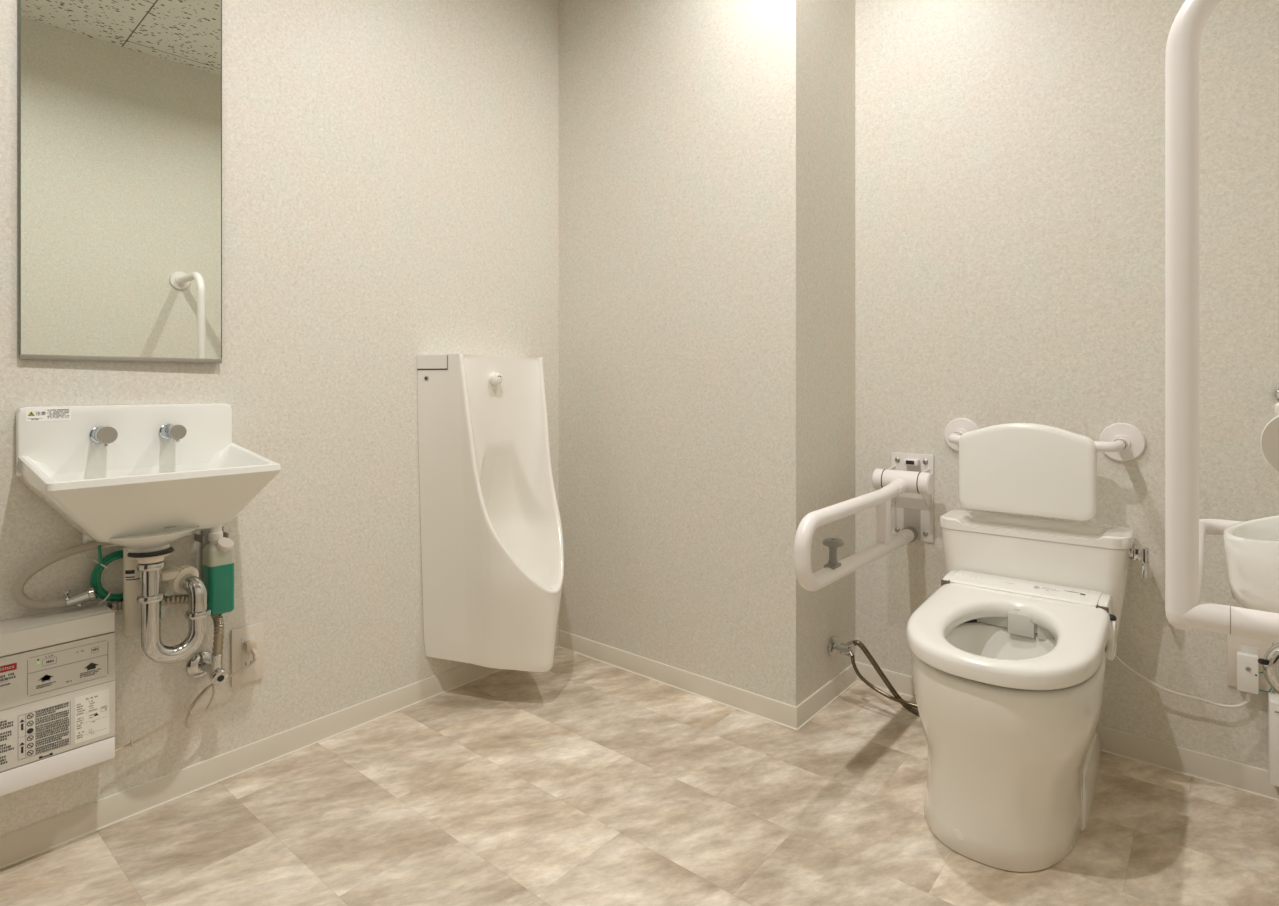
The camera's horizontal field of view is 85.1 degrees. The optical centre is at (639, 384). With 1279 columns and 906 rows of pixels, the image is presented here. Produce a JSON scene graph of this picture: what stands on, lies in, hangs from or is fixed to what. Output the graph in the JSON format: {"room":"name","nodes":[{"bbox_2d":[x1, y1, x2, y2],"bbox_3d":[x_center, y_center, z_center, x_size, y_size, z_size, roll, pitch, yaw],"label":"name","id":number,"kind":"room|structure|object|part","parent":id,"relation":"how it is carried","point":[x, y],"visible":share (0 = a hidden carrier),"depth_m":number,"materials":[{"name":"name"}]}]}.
{"room":"public restroom","nodes":[
{"label":"public restroom","id":0,"kind":"room"},
{"bbox_2d":[0,0,558,835],"bbox_3d":[-1.105,-0.330,1.782,0.100,2.660,3.422,0,0,40],"label":"wall","id":1,"kind":"structure","parent":0,"point":[390,168],"depth_m":1.96,"materials":[{"name":"paint"}]},
{"bbox_2d":[0,602,114,795],"bbox_3d":[-1.312,0.650,1.376,0.100,0.321,0.431,0,0,40],"label":"water heater","id":2,"kind":"object","parent":1,"relation":"attached to","point":[57,668],"visible":1,"depth_m":1.43,"materials":[{"name":"white plastic"}]},
{"bbox_2d":[115,639,258,752],"bbox_3d":[-1.088,0.745,1.677,0.042,0.165,0.317,0,0,40],"label":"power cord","id":3,"kind":"object","parent":2,"relation":"attached to","point":[250,645],"visible":0.91,"depth_m":1.69,"materials":[{"name":"beige plastic"}]},
{"bbox_2d":[19,0,221,362],"bbox_3d":[-1.175,-0.516,1.604,0.011,0.928,0.383,0,0,41],"label":"wall mirror","id":4,"kind":"object","parent":1,"relation":"attached to","point":[120,101],"visible":1,"depth_m":1.59,"materials":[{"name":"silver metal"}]},
{"bbox_3d":[-1.175,-0.058,1.604,0.011,0.011,0.382,0,0,41],"label":"rail","id":5,"kind":"part","parent":4,"relation":"part of","materials":[{"name":"silver metal"}]},
{"bbox_2d":[16,403,231,475],"bbox_3d":[-1.167,0.120,1.609,0.022,0.144,0.409,0,0,40],"label":"backsplash","id":6,"kind":"structure","parent":1,"relation":"attached to","point":[65,446],"depth_m":1.59,"materials":[{"name":"white ceramic"}]},
{"bbox_2d":[16,403,280,552],"bbox_3d":[-1.062,0.207,1.526,0.293,0.318,0.419,0,0,40],"label":"washbasin","id":7,"kind":"object","parent":1,"relation":"attached to","point":[144,491],"visible":1,"depth_m":1.51,"materials":[{"name":"white ceramic"}]},
{"bbox_2d":[12,540,113,609],"bbox_3d":[-1.225,0.411,1.494,0.034,0.140,0.181,0,0,40],"label":"hose","id":8,"kind":"object","parent":7,"relation":"attached to","point":[18,594],"visible":0.94,"depth_m":1.48,"materials":[{"name":"grey plastic"}]},
{"bbox_2d":[89,426,117,445],"bbox_3d":[-1.178,0.114,1.530,0.064,0.043,0.038,0,0,40],"label":"tap","id":9,"kind":"object","parent":7,"relation":"attached to","point":[106,435],"visible":1,"depth_m":1.51,"materials":[{"name":"silver metal"}]},
{"bbox_2d":[90,545,178,635],"bbox_3d":[-1.132,0.457,1.569,0.158,0.206,0.104,0,0,2],"label":"tube","id":10,"kind":"object","parent":7,"relation":"attached to","point":[132,578],"depth_m":1.55,"materials":[{"name":"beige plastic"}]},
{"bbox_3d":[-1.167,0.423,1.570,0.024,0.138,0.112,0,0,40],"label":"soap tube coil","id":11,"kind":"part","parent":10,"relation":"part of","materials":[{"name":"green plastic"}]},
{"bbox_3d":[-1.061,0.239,1.525,0.292,0.188,0.419,0,0,40],"label":"basin bowl","id":12,"kind":"part","parent":7,"relation":"part of","materials":[{"name":"white ceramic"}]},
{"bbox_2d":[159,424,186,441],"bbox_3d":[-1.090,0.114,1.627,0.074,0.041,0.036,0,0,40],"label":"tap","id":13,"kind":"object","parent":7,"relation":"attached to","point":[167,431],"visible":1,"depth_m":1.61,"materials":[{"name":"silver metal"}]},
{"bbox_2d":[127,547,210,663],"bbox_3d":[-1.084,0.494,1.586,0.181,0.260,0.159,0,0,40],"label":"trap","id":14,"kind":"object","parent":1,"relation":"attached to","point":[187,580],"visible":0.97,"depth_m":1.53,"materials":[{"name":"silver metal"}]},
{"bbox_2d":[179,574,210,619],"bbox_3d":[-1.027,0.484,1.603,0.084,0.099,0.061,0,0,40],"label":"outlet","id":15,"kind":"object","parent":14,"relation":"attached to","point":[196,589],"depth_m":1.59,"materials":[{"name":"silver metal"}]},
{"bbox_2d":[164,540,175,565],"bbox_3d":[-1.130,0.407,1.659,0.017,0.123,0.078,0,0,40],"label":"tag","id":16,"kind":"object","parent":1,"relation":"attached to","point":[166,558],"visible":0.11,"depth_m":1.66,"materials":[{"name":"grey plastic"}]},
{"bbox_2d":[187,652,228,684],"bbox_3d":[-1.050,0.695,1.693,0.097,0.062,0.062,0,0,40],"label":"valve","id":17,"kind":"object","parent":1,"relation":"attached to","point":[200,664],"visible":0.98,"depth_m":1.70,"materials":[{"name":"silver metal"}]},
{"bbox_2d":[106,594,223,660],"bbox_3d":[-1.105,0.576,1.631,0.229,0.187,0.043,0,0,-42],"label":"supply hose","id":18,"kind":"object","parent":17,"relation":"attached to","point":[114,605],"visible":0.66,"depth_m":1.68,"materials":[{"name":"silver metal"}]},
{"bbox_3d":[-1.013,0.706,1.678,0.020,0.038,0.037,0,0,40],"label":"valve knob","id":19,"kind":"part","parent":17,"relation":"part of","materials":[{"name":"silver metal"}]},
{"bbox_2d":[195,525,233,615],"bbox_3d":[-1.038,0.449,1.707,0.098,0.215,0.064,0,0,40],"label":"soap bottle","id":20,"kind":"object","parent":1,"relation":"attached to","point":[217,550],"visible":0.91,"depth_m":1.69,"materials":[{"name":"teal plastic"}]},
{"bbox_2d":[231,622,262,686],"bbox_3d":[-1.015,0.700,1.804,0.009,0.146,0.077,0,0,40],"label":"wall outlet","id":21,"kind":"object","parent":1,"relation":"attached to","point":[240,659],"visible":0.92,"depth_m":1.80,"materials":[{"name":"beige plastic"}]},
{"bbox_2d":[242,635,253,673],"bbox_3d":[-1.013,0.700,1.802,0.002,0.093,0.031,0,0,40],"label":"socket","id":22,"kind":"object","parent":21,"relation":"attached to","point":[247,658],"depth_m":1.80,"materials":[{"name":"beige plastic"}]},
{"bbox_2d":[0,629,558,868],"bbox_3d":[-1.200,0.969,1.582,0.010,0.066,2.793,0,0,40],"label":"baseboard","id":23,"kind":"structure","parent":1,"relation":"attached to","point":[24,843],"depth_m":1.74,"materials":[{"name":"beige plastic"}]},
{"bbox_2d":[417,354,563,671],"bbox_3d":[-0.403,0.393,2.239,0.388,0.973,0.458,0,0,40],"label":"urinal","id":24,"kind":"object","parent":1,"relation":"attached to","point":[492,549],"visible":1,"depth_m":2.18,"materials":[{"name":"white ceramic"}]},
{"bbox_3d":[-0.640,-0.071,2.182,0.115,0.045,0.021,0,0,17],"label":"lid","id":25,"kind":"part","parent":24,"relation":"part of","materials":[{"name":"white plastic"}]},
{"bbox_2d":[0,647,1278,905],"bbox_3d":[-0.202,1.050,1.030,2.450,0.100,3.422,0,0,40],"label":"floor","id":26,"kind":"structure","parent":0,"point":[581,781],"depth_m":1.59,"materials":[{"name":"tile"}]},
{"bbox_2d":[906,510,1148,871],"bbox_3d":[0.914,0.691,1.684,0.492,0.618,0.778,0,0,39],"label":"toilet","id":27,"kind":"object","parent":26,"relation":"on","point":[1010,652],"visible":1,"depth_m":1.49,"materials":[{"name":"white ceramic"}]},
{"bbox_3d":[0.818,0.560,1.571,0.379,0.063,0.482,0,0,39],"label":"seat","id":28,"kind":"part","parent":27,"relation":"part of","materials":[{"name":"white plastic"}]},
{"bbox_3d":[0.897,0.800,1.671,0.379,0.400,0.705,0,0,39],"label":"bowl","id":29,"kind":"part","parent":27,"relation":"part of","materials":[{"name":"white ceramic"}]},
{"bbox_3d":[0.994,0.526,1.803,0.330,0.015,0.116,0,0,39],"label":"control panel","id":30,"kind":"part","parent":27,"relation":"part of","materials":[{"name":"white plastic"}]},
{"bbox_3d":[1.087,0.397,1.929,0.457,0.029,0.179,0,0,39],"label":"cistern lid","id":31,"kind":"part","parent":27,"relation":"part of","materials":[{"name":"white ceramic"}]},
{"bbox_3d":[1.261,0.445,1.734,0.014,0.074,0.032,0,0,39],"label":"flush lever","id":32,"kind":"part","parent":27,"relation":"part of","materials":[{"name":"silver metal"}]},
{"bbox_2d":[559,0,854,706],"bbox_3d":[0.210,-0.330,2.504,0.994,2.660,0.429,0,0,40],"label":"wall","id":33,"kind":"structure","parent":0,"point":[707,147],"depth_m":2.26,"materials":[{"name":"paint"}]},
{"bbox_2d":[828,636,855,657],"bbox_3d":[0.641,0.827,2.180,0.082,0.069,0.062,0,0,40],"label":"supply valve","id":34,"kind":"object","parent":33,"relation":"attached to","point":[844,648],"visible":1,"depth_m":2.17,"materials":[{"name":"silver metal"}]},
{"bbox_2d":[851,656,917,708],"bbox_3d":[0.777,0.895,2.059,0.316,0.104,0.020,0,0,39],"label":"hose","id":35,"kind":"object","parent":34,"relation":"attached to","point":[856,670],"visible":0.8,"depth_m":2.10,"materials":[{"name":"grey metal"}]},
{"bbox_2d":[854,640,919,716],"bbox_3d":[0.780,0.884,2.069,0.285,0.189,0.018,0,0,36],"label":"hose","id":36,"kind":"object","parent":34,"relation":"attached to","point":[860,644],"visible":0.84,"depth_m":2.10,"materials":[{"name":"black rubber"}]},
{"bbox_2d":[558,630,1278,800],"bbox_3d":[0.689,0.969,2.098,2.250,0.066,0.439,0,0,40],"label":"baseboard","id":37,"kind":"structure","parent":33,"relation":"attached to","point":[760,706],"depth_m":2.10,"materials":[{"name":"beige plastic"}]},
{"bbox_2d":[855,0,1278,769],"bbox_3d":[0.862,-0.330,2.305,2.250,2.660,0.100,0,0,40],"label":"wall","id":38,"kind":"structure","parent":0,"point":[1010,154],"depth_m":1.95,"materials":[{"name":"paint"}]},
{"bbox_2d":[794,452,933,590],"bbox_3d":[0.623,0.360,1.921,0.172,0.276,0.794,0,0,40],"label":"grab bar","id":39,"kind":"object","parent":38,"relation":"attached to","point":[909,483],"visible":1,"depth_m":2.01,"materials":[{"name":"white plastic"}]},
{"bbox_3d":[0.489,0.427,1.760,0.053,0.070,0.053,0,0,40],"label":"hook knob","id":40,"kind":"part","parent":39,"relation":"part of","materials":[{"name":"grey plastic"}]},
{"bbox_3d":[0.873,0.360,2.226,0.132,0.276,0.006,0,0,40],"label":"wall plate","id":41,"kind":"part","parent":39,"relation":"part of","materials":[{"name":"white"}]},
{"bbox_2d":[944,418,1145,520],"bbox_3d":[1.096,0.231,1.946,0.508,0.253,0.150,0,0,40],"label":"support","id":42,"kind":"object","parent":38,"relation":"attached to","point":[1032,469],"visible":1,"depth_m":1.88,"materials":[{"name":"white plastic"}]},
{"bbox_3d":[0.974,0.159,2.056,0.104,0.033,0.132,0,0,40],"label":"support rod","id":43,"kind":"part","parent":42,"relation":"part of","materials":[{"name":"white plastic"}]},
{"bbox_3d":[1.226,0.159,1.846,0.104,0.033,0.132,0,0,40],"label":"support rod","id":44,"kind":"part","parent":42,"relation":"part of","materials":[{"name":"white plastic"}]},
{"bbox_2d":[1227,634,1271,693],"bbox_3d":[1.494,0.684,1.706,0.083,0.130,0.009,0,0,40],"label":"wall outlet","id":45,"kind":"object","parent":38,"relation":"attached to","point":[1235,643],"visible":0.52,"depth_m":1.71,"materials":[{"name":"beige plastic"}]},
{"bbox_2d":[1237,651,1258,701],"bbox_3d":[1.479,0.715,1.694,0.040,0.115,0.028,0,0,40],"label":"plug adapter","id":46,"kind":"object","parent":45,"relation":"attached to","point":[1247,663],"visible":1,"depth_m":1.69,"materials":[{"name":"white plastic"}]},
{"bbox_2d":[1115,655,1248,707],"bbox_3d":[1.365,0.754,1.762,0.274,0.083,0.016,0,0,33],"label":"power cord","id":47,"kind":"object","parent":46,"relation":"attached to","point":[1245,702],"visible":1,"depth_m":1.75,"materials":[{"name":"white plastic"}]},
{"bbox_2d":[1241,645,1258,656],"bbox_3d":[1.492,0.684,1.703,0.033,0.083,0.002,0,0,40],"label":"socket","id":48,"kind":"object","parent":45,"relation":"attached to","point":[1253,649],"depth_m":1.70,"materials":[{"name":"white plastic"}]},
{"bbox_2d":[1260,403,1278,472],"bbox_3d":[1.188,0.098,1.129,0.260,0.133,0.099,0,0,27],"label":"round wall fitting","id":49,"kind":"object","parent":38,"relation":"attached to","point":[1269,441],"visible":1,"depth_m":1.20,"materials":[{"name":"white plastic"}]},
{"bbox_3d":[1.206,0.073,1.147,0.246,0.082,0.050,0,0,22],"label":"arm","id":50,"kind":"part","parent":49,"relation":"part of","materials":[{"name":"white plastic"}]},
{"bbox_2d":[1268,692,1278,786],"bbox_3d":[1.569,0.840,1.594,0.192,0.196,0.071,0,0,40],"label":"wall box","id":51,"kind":"object","parent":38,"relation":"attached to","point":[1273,698],"visible":1,"depth_m":1.62,"materials":[{"name":"white plastic"}]},
{"bbox_2d":[1274,389,1278,399],"bbox_3d":[1.536,0.025,1.667,0.026,0.026,0.014,0,0,40],"label":"ring hook","id":52,"kind":"object","parent":38,"relation":"attached to","point":[1276,393],"visible":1,"depth_m":1.67,"materials":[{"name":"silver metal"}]},
{"bbox_3d":[0.700,-0.330,0.277,0.100,2.660,3.422,0,0,40],"label":"wall","id":53,"kind":"structure","parent":0,"visible":0},
{"bbox_2d":[1165,0,1278,642],"bbox_3d":[1.077,-0.117,1.094,0.365,0.927,0.832,0,0,40],"label":"grab rail","id":54,"kind":"object","parent":53,"relation":"attached to","point":[1185,533],"visible":0.98,"depth_m":0.90,"materials":[{"name":"white plastic"}]},
{"bbox_2d":[1223,515,1278,612],"bbox_3d":[1.154,0.279,1.140,0.304,0.218,0.400,0,0,40],"label":"basin","id":55,"kind":"object","parent":53,"relation":"attached to","point":[1251,547],"visible":0.94,"depth_m":1.15,"materials":[{"name":"white ceramic"}]},
{"bbox_2d":[1258,643,1278,693],"bbox_3d":[1.175,0.472,1.129,0.258,0.144,0.036,0,0,40],"label":"trap","id":56,"kind":"object","parent":55,"relation":"attached to","point":[1270,661],"visible":0.99,"depth_m":1.19,"materials":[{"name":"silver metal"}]}
]}

